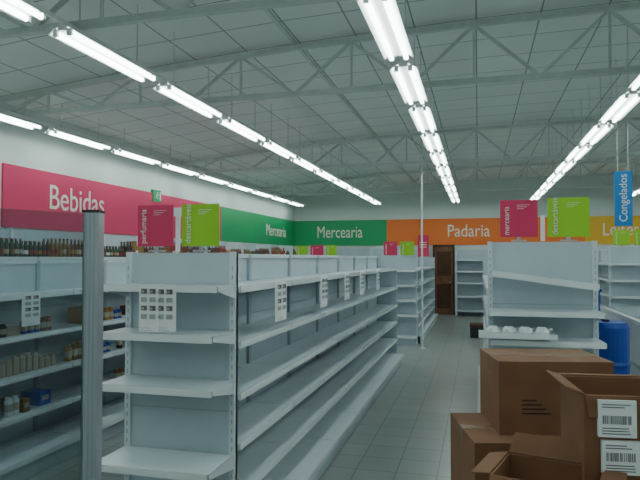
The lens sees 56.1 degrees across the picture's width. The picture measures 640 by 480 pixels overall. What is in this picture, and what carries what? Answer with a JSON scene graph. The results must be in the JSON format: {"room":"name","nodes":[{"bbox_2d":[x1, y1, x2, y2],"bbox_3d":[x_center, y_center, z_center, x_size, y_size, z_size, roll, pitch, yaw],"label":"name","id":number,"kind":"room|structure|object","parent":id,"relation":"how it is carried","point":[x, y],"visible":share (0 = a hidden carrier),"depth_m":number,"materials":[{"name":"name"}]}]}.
{"room":"supermarket","nodes":[
{"label":"supermarket","id":0,"kind":"room"},
{"bbox_2d":[0,103,293,248],"bbox_3d":[-3.765,-0.122,9.272,0.200,4.300,22.000,0,-2,15],"label":"wall","id":1,"kind":"structure","parent":0,"point":[19,145],"depth_m":10.03,"materials":[{"name":"paint"}]},
{"bbox_2d":[1,163,220,240],"bbox_3d":[-3.209,-0.482,10.931,0.037,0.820,6.730,0,-2,15],"label":"wall sign","id":2,"kind":"object","parent":1,"relation":"attached to","point":[29,190],"visible":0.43,"depth_m":8.84,"materials":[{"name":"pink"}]},
{"bbox_2d":[151,189,160,202],"bbox_3d":[-3.087,-0.830,11.339,0.069,0.220,0.300,0,-2,15],"label":"emergency exit sign","id":3,"kind":"object","parent":1,"relation":"attached to","point":[156,194],"visible":1,"depth_m":11.30,"materials":[{"name":"green plastic"}]},
{"bbox_2d":[221,206,293,245],"bbox_3d":[-1.604,-0.300,17.021,0.037,0.820,5.870,0,-2,15],"label":"wall sign","id":4,"kind":"object","parent":1,"relation":"attached to","point":[236,225],"visible":1,"depth_m":16.31,"materials":[{"name":"green"}]},
{"bbox_2d":[26,315,482,479],"bbox_3d":[3.294,2.021,7.348,14.800,0.100,22.400,0,-2,15],"label":"floor","id":5,"kind":"structure","parent":0,"point":[405,434],"depth_m":6.50,"materials":[{"name":"tile"}]},
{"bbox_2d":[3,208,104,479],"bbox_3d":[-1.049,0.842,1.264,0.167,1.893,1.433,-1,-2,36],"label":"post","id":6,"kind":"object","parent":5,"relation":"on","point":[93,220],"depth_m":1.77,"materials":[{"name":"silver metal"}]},
{"bbox_2d":[0,260,125,479],"bbox_3d":[-1.750,1.148,8.836,1.044,1.735,11.742,0,-2,15],"label":"shelf","id":7,"kind":"object","parent":5,"relation":"on","point":[38,439],"visible":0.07,"depth_m":5.48,"materials":[{"name":"grey metal"}]},
{"bbox_2d":[22,292,40,326],"bbox_3d":[-2.353,0.562,4.896,0.009,0.270,0.210,0,-2,15],"label":"sheet","id":8,"kind":"object","parent":7,"relation":"attached to","point":[30,301],"visible":1,"depth_m":4.88,"materials":[{"name":"white paper"}]},
{"bbox_2d":[0,305,125,416],"bbox_3d":[-1.473,1.139,8.907,0.300,1.416,10.535,0,-2,15],"label":"packaged goods","id":9,"kind":"object","parent":7,"relation":"in","point":[26,362],"visible":0.19,"depth_m":5.15,"materials":[{"name":"multicoloured"}]},
{"bbox_2d":[296,246,307,254],"bbox_3d":[-0.430,0.293,14.504,0.280,0.312,0.043,0,-2,15],"label":"sign","id":10,"kind":"object","parent":7,"relation":"attached to","point":[300,250],"visible":0.9,"depth_m":14.49,"materials":[{"name":"green plastic"}]},
{"bbox_2d":[310,246,321,254],"bbox_3d":[-0.092,0.290,14.415,0.280,0.312,0.043,0,-2,15],"label":"sign","id":11,"kind":"object","parent":7,"relation":"attached to","point":[314,250],"visible":0.86,"depth_m":14.40,"materials":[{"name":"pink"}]},
{"bbox_2d":[0,228,292,259],"bbox_3d":[-2.629,1.038,11.938,0.542,2.140,14.840,0,-2,15],"label":"wall shelf","id":12,"kind":"object","parent":5,"relation":"on","point":[25,235],"visible":0.04,"depth_m":8.64,"materials":[{"name":"white metal"}]},
{"bbox_2d":[0,238,295,256],"bbox_3d":[-2.505,0.211,12.241,0.193,0.288,13.273,0,-2,15],"label":"bottles","id":13,"kind":"object","parent":12,"relation":"on","point":[7,249],"visible":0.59,"depth_m":8.41,"materials":[{"name":"brown glass"}]},
{"bbox_2d":[102,252,403,479],"bbox_3d":[0.021,1.054,6.552,0.934,1.785,7.262,0,-2,15],"label":"shelf","id":14,"kind":"object","parent":5,"relation":"on","point":[236,392],"visible":0.96,"depth_m":4.02,"materials":[{"name":"grey metal"}]},
{"bbox_2d":[139,284,158,331],"bbox_3d":[-0.913,0.361,3.197,0.120,0.255,0.009,0,-2,15],"label":"sheet","id":15,"kind":"object","parent":14,"relation":"attached to","point":[148,293],"visible":1,"depth_m":3.19,"materials":[{"name":"white paper"}]},
{"bbox_2d":[138,205,173,251],"bbox_3d":[-0.953,-0.067,3.510,0.230,0.272,0.043,0,-2,15],"label":"sign","id":16,"kind":"object","parent":14,"relation":"attached to","point":[155,222],"visible":1,"depth_m":3.49,"materials":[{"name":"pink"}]},
{"bbox_2d":[158,284,175,331],"bbox_3d":[-0.820,0.361,3.181,0.120,0.250,0.009,0,-2,15],"label":"sheet","id":17,"kind":"object","parent":14,"relation":"attached to","point":[166,316],"visible":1,"depth_m":3.18,"materials":[{"name":"white paper"}]},
{"bbox_2d":[174,208,181,251],"bbox_3d":[-0.820,-0.059,3.458,0.045,0.254,0.015,0,-2,15],"label":"sign holder","id":18,"kind":"object","parent":14,"relation":"on","point":[177,211],"visible":1,"depth_m":3.46,"materials":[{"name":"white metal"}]},
{"bbox_2d":[182,204,219,251],"bbox_3d":[-0.678,-0.070,3.438,0.230,0.273,0.043,0,-2,15],"label":"sign","id":19,"kind":"object","parent":14,"relation":"attached to","point":[200,222],"visible":1,"depth_m":3.42,"materials":[{"name":"green"}]},
{"bbox_2d":[275,280,285,321],"bbox_3d":[-0.259,0.406,4.045,0.009,0.270,0.240,0,-2,15],"label":"sheet","id":20,"kind":"object","parent":14,"relation":"attached to","point":[280,286],"visible":1,"depth_m":4.02,"materials":[{"name":"white paper"}]},
{"bbox_2d":[320,275,326,307],"bbox_3d":[0.039,0.440,5.177,0.009,0.270,0.240,0,-2,15],"label":"sheet","id":21,"kind":"object","parent":14,"relation":"attached to","point":[323,279],"visible":1,"depth_m":5.13,"materials":[{"name":"white paper"}]},
{"bbox_2d":[344,273,349,299],"bbox_3d":[0.279,0.468,6.088,0.009,0.270,0.240,0,-2,15],"label":"sheet","id":22,"kind":"object","parent":14,"relation":"attached to","point":[346,275],"visible":1,"depth_m":6.07,"materials":[{"name":"white paper"}]},
{"bbox_2d":[360,271,363,294],"bbox_3d":[0.487,0.491,6.876,0.009,0.270,0.240,0,-2,15],"label":"sheet","id":23,"kind":"object","parent":14,"relation":"attached to","point":[361,272],"visible":1,"depth_m":6.83,"materials":[{"name":"white paper"}]},
{"bbox_2d":[377,269,379,289],"bbox_3d":[0.777,0.524,7.978,0.009,0.270,0.240,0,-2,15],"label":"sheet","id":24,"kind":"object","parent":14,"relation":"attached to","point":[378,271],"visible":1,"depth_m":7.97,"materials":[{"name":"white paper"}]},
{"bbox_2d":[324,248,417,256],"bbox_3d":[1.627,1.293,18.909,3.540,2.050,0.462,0,-2,15],"label":"wall shelf","id":25,"kind":"object","parent":5,"relation":"on","point":[340,252],"visible":0.03,"depth_m":19.18,"materials":[{"name":"white metal"}]},
{"bbox_2d":[397,257,437,345],"bbox_3d":[2.228,1.301,14.612,0.954,1.775,5.342,0,-2,15],"label":"shelf","id":26,"kind":"object","parent":5,"relation":"on","point":[408,268],"visible":0.69,"depth_m":12.34,"materials":[{"name":"grey metal"}]},
{"bbox_2d":[384,242,396,255],"bbox_3d":[1.466,0.192,12.476,0.280,0.312,0.043,0,-2,15],"label":"sign","id":27,"kind":"object","parent":26,"relation":"attached to","point":[390,248],"visible":0.98,"depth_m":12.46,"materials":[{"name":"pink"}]},
{"bbox_2d":[400,242,413,256],"bbox_3d":[1.804,0.190,12.387,0.280,0.312,0.043,0,-2,15],"label":"sign","id":28,"kind":"object","parent":26,"relation":"attached to","point":[406,248],"visible":1,"depth_m":12.37,"materials":[{"name":"green"}]},
{"bbox_2d":[404,235,428,256],"bbox_3d":[2.103,0.133,13.112,0.550,0.480,0.033,0,-2,15],"label":"sign","id":29,"kind":"object","parent":26,"relation":"attached to","point":[425,237],"visible":0.83,"depth_m":13.05,"materials":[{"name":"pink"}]},
{"bbox_2d":[419,136,425,348],"bbox_3d":[1.977,0.035,11.634,0.120,4.128,0.120,0,-2,15],"label":"support pole","id":30,"kind":"object","parent":5,"relation":"on","point":[421,165],"visible":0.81,"depth_m":11.62,"materials":[{"name":"white metal"}]},
{"bbox_2d":[455,250,482,315],"bbox_3d":[4.576,1.294,18.132,0.940,2.000,0.462,0,-2,15],"label":"wall shelf","id":31,"kind":"object","parent":5,"relation":"on","point":[468,263],"visible":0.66,"depth_m":18.33,"materials":[{"name":"white metal"}]},
{"bbox_2d":[470,322,482,337],"bbox_3d":[3.524,1.999,13.289,0.400,0.300,0.420,0,-2,15],"label":"crate","id":32,"kind":"object","parent":5,"relation":"on","point":[475,327],"visible":0.52,"depth_m":13.12,"materials":[{"name":"black plastic"}]},
{"bbox_2d":[477,241,606,412],"bbox_3d":[2.170,1.006,6.427,0.954,1.875,4.812,0,-2,15],"label":"shelf","id":33,"kind":"object","parent":5,"relation":"on","point":[572,313],"visible":0.44,"depth_m":4.44,"materials":[{"name":"grey metal"}]},
{"bbox_2d":[479,326,557,340],"bbox_3d":[1.393,0.661,4.253,0.520,0.090,0.270,0,-2,15],"label":"tray","id":34,"kind":"object","parent":33,"relation":"on","point":[506,332],"visible":1,"depth_m":4.17,"materials":[{"name":"white plastic"}]},
{"bbox_2d":[500,200,537,240],"bbox_3d":[1.507,-0.146,4.551,0.270,0.312,0.043,0,-2,15],"label":"sign","id":35,"kind":"object","parent":33,"relation":"attached to","point":[518,218],"visible":1,"depth_m":4.53,"materials":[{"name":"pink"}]},
{"bbox_2d":[540,215,544,240],"bbox_3d":[1.668,-0.088,4.493,0.030,0.194,0.010,0,-2,15],"label":"sign holder","id":36,"kind":"object","parent":33,"relation":"on","point":[542,217],"visible":1,"depth_m":4.49,"materials":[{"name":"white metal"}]},
{"bbox_2d":[492,270,599,290],"bbox_3d":[1.612,0.287,4.331,0.720,0.139,0.190,0,-2,15],"label":"shelf board","id":37,"kind":"object","parent":33,"relation":"attached to","point":[591,286],"visible":1,"depth_m":4.24,"materials":[{"name":"white metal"}]},
{"bbox_2d":[547,197,589,240],"bbox_3d":[1.845,-0.153,4.462,0.290,0.322,0.043,0,-2,15],"label":"sign","id":38,"kind":"object","parent":33,"relation":"attached to","point":[568,218],"visible":1,"depth_m":4.44,"materials":[{"name":"green"}]},
{"bbox_2d":[598,289,601,319],"bbox_3d":[3.358,1.292,7.534,0.280,1.370,0.390,0,-2,15],"label":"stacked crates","id":39,"kind":"object","parent":5,"relation":"on","point":[600,290],"visible":0.03,"depth_m":7.35,"materials":[{"name":"blue plastic"}]},
{"bbox_2d":[599,319,630,377],"bbox_3d":[2.829,1.351,5.835,0.360,1.150,0.360,0,-2,15],"label":"drum","id":40,"kind":"object","parent":5,"relation":"on","point":[616,334],"visible":0.36,"depth_m":5.69,"materials":[{"name":"blue plastic"}]},
{"bbox_2d":[598,247,639,311],"bbox_3d":[6.334,1.170,13.224,1.024,1.955,5.142,0,-2,15],"label":"shelf","id":41,"kind":"object","parent":5,"relation":"on","point":[618,267],"visible":0.48,"depth_m":11.13,"materials":[{"name":"grey metal"}]},
{"bbox_2d":[613,230,629,246],"bbox_3d":[5.629,-0.026,11.210,0.280,0.312,0.043,0,-2,15],"label":"sign","id":42,"kind":"object","parent":41,"relation":"attached to","point":[620,237],"visible":1,"depth_m":11.19,"materials":[{"name":"green"}]},
{"bbox_2d":[634,230,639,246],"bbox_3d":[5.967,-0.029,11.121,0.280,0.312,0.043,0,-2,15],"label":"sign","id":43,"kind":"object","parent":41,"relation":"attached to","point":[636,232],"visible":1,"depth_m":11.12,"materials":[{"name":"green"}]},
{"bbox_2d":[600,306,639,377],"bbox_3d":[4.217,1.446,7.433,0.890,1.055,2.640,0,-2,15],"label":"chest freezer","id":44,"kind":"object","parent":5,"relation":"on","point":[630,314],"visible":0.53,"depth_m":7.15,"materials":[{"name":"white metal"}]},
{"bbox_3d":[0.864,1.635,2.334,0.622,0.370,0.461,0,-2,0],"label":"cardboard box","id":45,"kind":"object","parent":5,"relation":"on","visible":0},
{"bbox_3d":[0.863,1.258,2.345,0.602,0.381,0.441,0,-2,3],"label":"cardboard box","id":46,"kind":"object","parent":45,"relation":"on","visible":0},
{"bbox_2d":[450,413,562,479],"bbox_3d":[0.841,0.897,2.331,0.582,0.342,0.421,0,-2,1],"label":"cardboard box","id":47,"kind":"object","parent":46,"relation":"on","point":[473,437],"visible":0.33,"depth_m":2.27,"materials":[{"name":"brown cardboard"}]},
{"bbox_2d":[480,348,613,434],"bbox_3d":[0.883,0.591,2.381,0.422,0.272,0.321,0,-2,3],"label":"cardboard box","id":48,"kind":"object","parent":47,"relation":"on","point":[518,394],"visible":0.83,"depth_m":2.23,"materials":[{"name":"brown cardboard"}]},
{"bbox_3d":[0.894,1.607,1.651,0.342,0.386,0.301,0,-2,11],"label":"cardboard box","id":49,"kind":"object","parent":5,"relation":"on","visible":0},
{"bbox_3d":[0.894,1.223,1.663,0.342,0.382,0.301,0,-2,15],"label":"cardboard box","id":50,"kind":"object","parent":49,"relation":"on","visible":0},
{"bbox_3d":[0.894,0.841,1.674,0.342,0.381,0.301,0,-2,10],"label":"cardboard box","id":51,"kind":"object","parent":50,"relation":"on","visible":0},
{"bbox_2d":[546,370,639,479],"bbox_3d":[0.864,0.518,1.704,0.380,0.266,0.334,0,-2,9],"label":"cardboard box","id":52,"kind":"object","parent":51,"relation":"on","point":[601,413],"visible":0.91,"depth_m":1.57,"materials":[{"name":"brown cardboard"}]},
{"bbox_3d":[0.593,1.309,1.535,0.322,0.976,0.261,-1,-2,27],"label":"cardboard box","id":53,"kind":"object","parent":5,"relation":"on","visible":0},
{"bbox_2d":[471,432,627,479],"bbox_3d":[0.595,0.685,1.556,0.355,0.271,0.275,-1,-2,31],"label":"cardboard box","id":54,"kind":"object","parent":53,"relation":"on","point":[515,466],"visible":0.7,"depth_m":1.66,"materials":[{"name":"brown cardboard"}]},
{"bbox_3d":[0.361,1.363,16.654,1.004,1.775,2.742,0,-2,15],"label":"shelf","id":55,"kind":"object","parent":5,"relation":"on","visible":0},
{"bbox_2d":[326,245,336,254],"bbox_3d":[0.300,0.289,15.708,0.280,0.312,0.043,0,-2,15],"label":"sign","id":56,"kind":"object","parent":55,"relation":"attached to","point":[330,249],"visible":0.99,"depth_m":15.69,"materials":[{"name":"green plastic"}]},
{"bbox_2d":[0,0,639,196],"bbox_3d":[3.294,-2.056,7.470,14.800,0.579,22.400,0,-2,15],"label":"ceiling","id":57,"kind":"structure","parent":0,"point":[35,62],"depth_m":7.93,"materials":[{"name":"metal"}]},
{"bbox_2d":[0,91,305,205],"bbox_3d":[-3.223,-1.575,9.018,0.240,0.430,21.700,0,-2,15],"label":"fluorescent lights","id":58,"kind":"object","parent":57,"relation":"hanging from","point":[5,115],"visible":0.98,"depth_m":9.44,"materials":[{"name":"white"}]},
{"bbox_2d":[0,0,345,38],"bbox_3d":[2.250,-1.969,3.501,14.404,0.657,0.060,0,-2,15],"label":"roof truss","id":59,"kind":"object","parent":57,"relation":"attached to","point":[39,28],"visible":1,"depth_m":4.38,"materials":[{"name":"metal"}]},
{"bbox_2d":[0,0,380,204],"bbox_3d":[-0.844,-1.701,8.395,0.240,0.644,21.700,0,-2,15],"label":"fluorescent lights","id":60,"kind":"object","parent":57,"relation":"hanging from","point":[65,32],"visible":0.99,"depth_m":5.54,"materials":[{"name":"white"}]},
{"bbox_2d":[0,2,639,115],"bbox_3d":[2.823,-1.904,5.676,14.404,0.657,0.060,0,-2,15],"label":"roof truss","id":61,"kind":"object","parent":57,"relation":"attached to","point":[613,9],"visible":0.82,"depth_m":6.32,"materials":[{"name":"metal"}]},
{"bbox_2d":[263,9,415,184],"bbox_3d":[0.200,-2.076,8.286,0.040,0.030,22.000,0,-2,15],"label":"beam","id":62,"kind":"structure","parent":57,"relation":"attached to","point":[267,11],"depth_m":7.55,"materials":[{"name":"grey metal"}]},
{"bbox_2d":[357,0,459,202],"bbox_3d":[1.399,-1.779,7.806,0.240,0.765,21.700,0,-2,15],"label":"fluorescent lights","id":63,"kind":"object","parent":57,"relation":"hanging from","point":[383,18],"visible":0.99,"depth_m":5.40,"materials":[{"name":"white"}]},
{"bbox_2d":[181,117,639,173],"bbox_3d":[4.109,-1.758,10.557,14.404,0.657,0.060,0,-2,15],"label":"roof truss","id":64,"kind":"object","parent":57,"relation":"attached to","point":[546,124],"visible":0.88,"depth_m":11.08,"materials":[{"name":"metal"}]},
{"bbox_2d":[262,160,639,196],"bbox_3d":[5.331,-1.619,15.197,14.404,0.657,0.060,0,-2,15],"label":"roof truss","id":65,"kind":"object","parent":57,"relation":"attached to","point":[582,163],"visible":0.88,"depth_m":15.55,"materials":[{"name":"metal"}]},
{"bbox_2d":[530,26,639,199],"bbox_3d":[3.488,-1.820,7.257,0.240,0.813,21.700,0,-2,15],"label":"fluorescent lights","id":66,"kind":"object","parent":57,"relation":"hanging from","point":[626,102],"visible":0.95,"depth_m":8.01,"materials":[{"name":"white"}]},
{"bbox_2d":[589,138,639,175],"bbox_3d":[5.132,-2.203,6.991,0.040,0.030,22.000,0,-2,15],"label":"roof beam","id":67,"kind":"structure","parent":57,"relation":"attached to","point":[638,140],"depth_m":14.32,"materials":[{"name":"grey metal"}]},
{"bbox_2d":[614,58,632,225],"bbox_3d":[3.703,-1.199,7.345,0.200,2.057,0.024,0,-2,15],"label":"sign","id":68,"kind":"object","parent":57,"relation":"hanging from","point":[623,202],"visible":1,"depth_m":7.32,"materials":[{"name":"blue plastic"}]},
{"bbox_2d":[624,162,639,195],"bbox_3d":[5.770,-1.827,6.656,0.240,0.792,21.700,0,-2,15],"label":"fluorescent lights","id":69,"kind":"object","parent":57,"relation":"hanging from","point":[634,192],"visible":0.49,"depth_m":15.06,"materials":[{"name":"white"}]},
{"bbox_2d":[294,175,639,256],"bbox_3d":[6.121,0.144,18.143,14.800,4.300,0.200,0,-2,15],"label":"wall","id":70,"kind":"structure","parent":0,"point":[484,203],"depth_m":18.57,"materials":[{"name":"paint"}]},
{"bbox_2d":[294,220,386,245],"bbox_3d":[0.642,-0.226,19.475,3.071,0.820,0.037,0,-2,15],"label":"wall sign","id":71,"kind":"object","parent":70,"relation":"attached to","point":[336,232],"visible":1,"depth_m":19.45,"materials":[{"name":"green"}]},
{"bbox_2d":[433,245,454,314],"bbox_3d":[3.829,1.227,18.559,0.660,2.160,0.099,0,-2,15],"label":"door","id":72,"kind":"structure","parent":70,"relation":"in","point":[444,255],"depth_m":18.54,"materials":[{"name":"brown wood"}]},
{"bbox_2d":[387,217,584,244],"bbox_3d":[4.948,-0.260,18.342,5.835,0.820,0.037,0,-2,15],"label":"wall sign","id":73,"kind":"object","parent":70,"relation":"attached to","point":[458,231],"visible":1,"depth_m":18.52,"materials":[{"name":"orange"}]},
{"bbox_2d":[585,215,639,243],"bbox_3d":[9.571,-0.297,17.125,3.728,0.820,0.037,0,-2,15],"label":"wall sign","id":74,"kind":"object","parent":70,"relation":"attached to","point":[601,227],"visible":0.44,"depth_m":17.45,"materials":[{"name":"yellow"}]}
]}

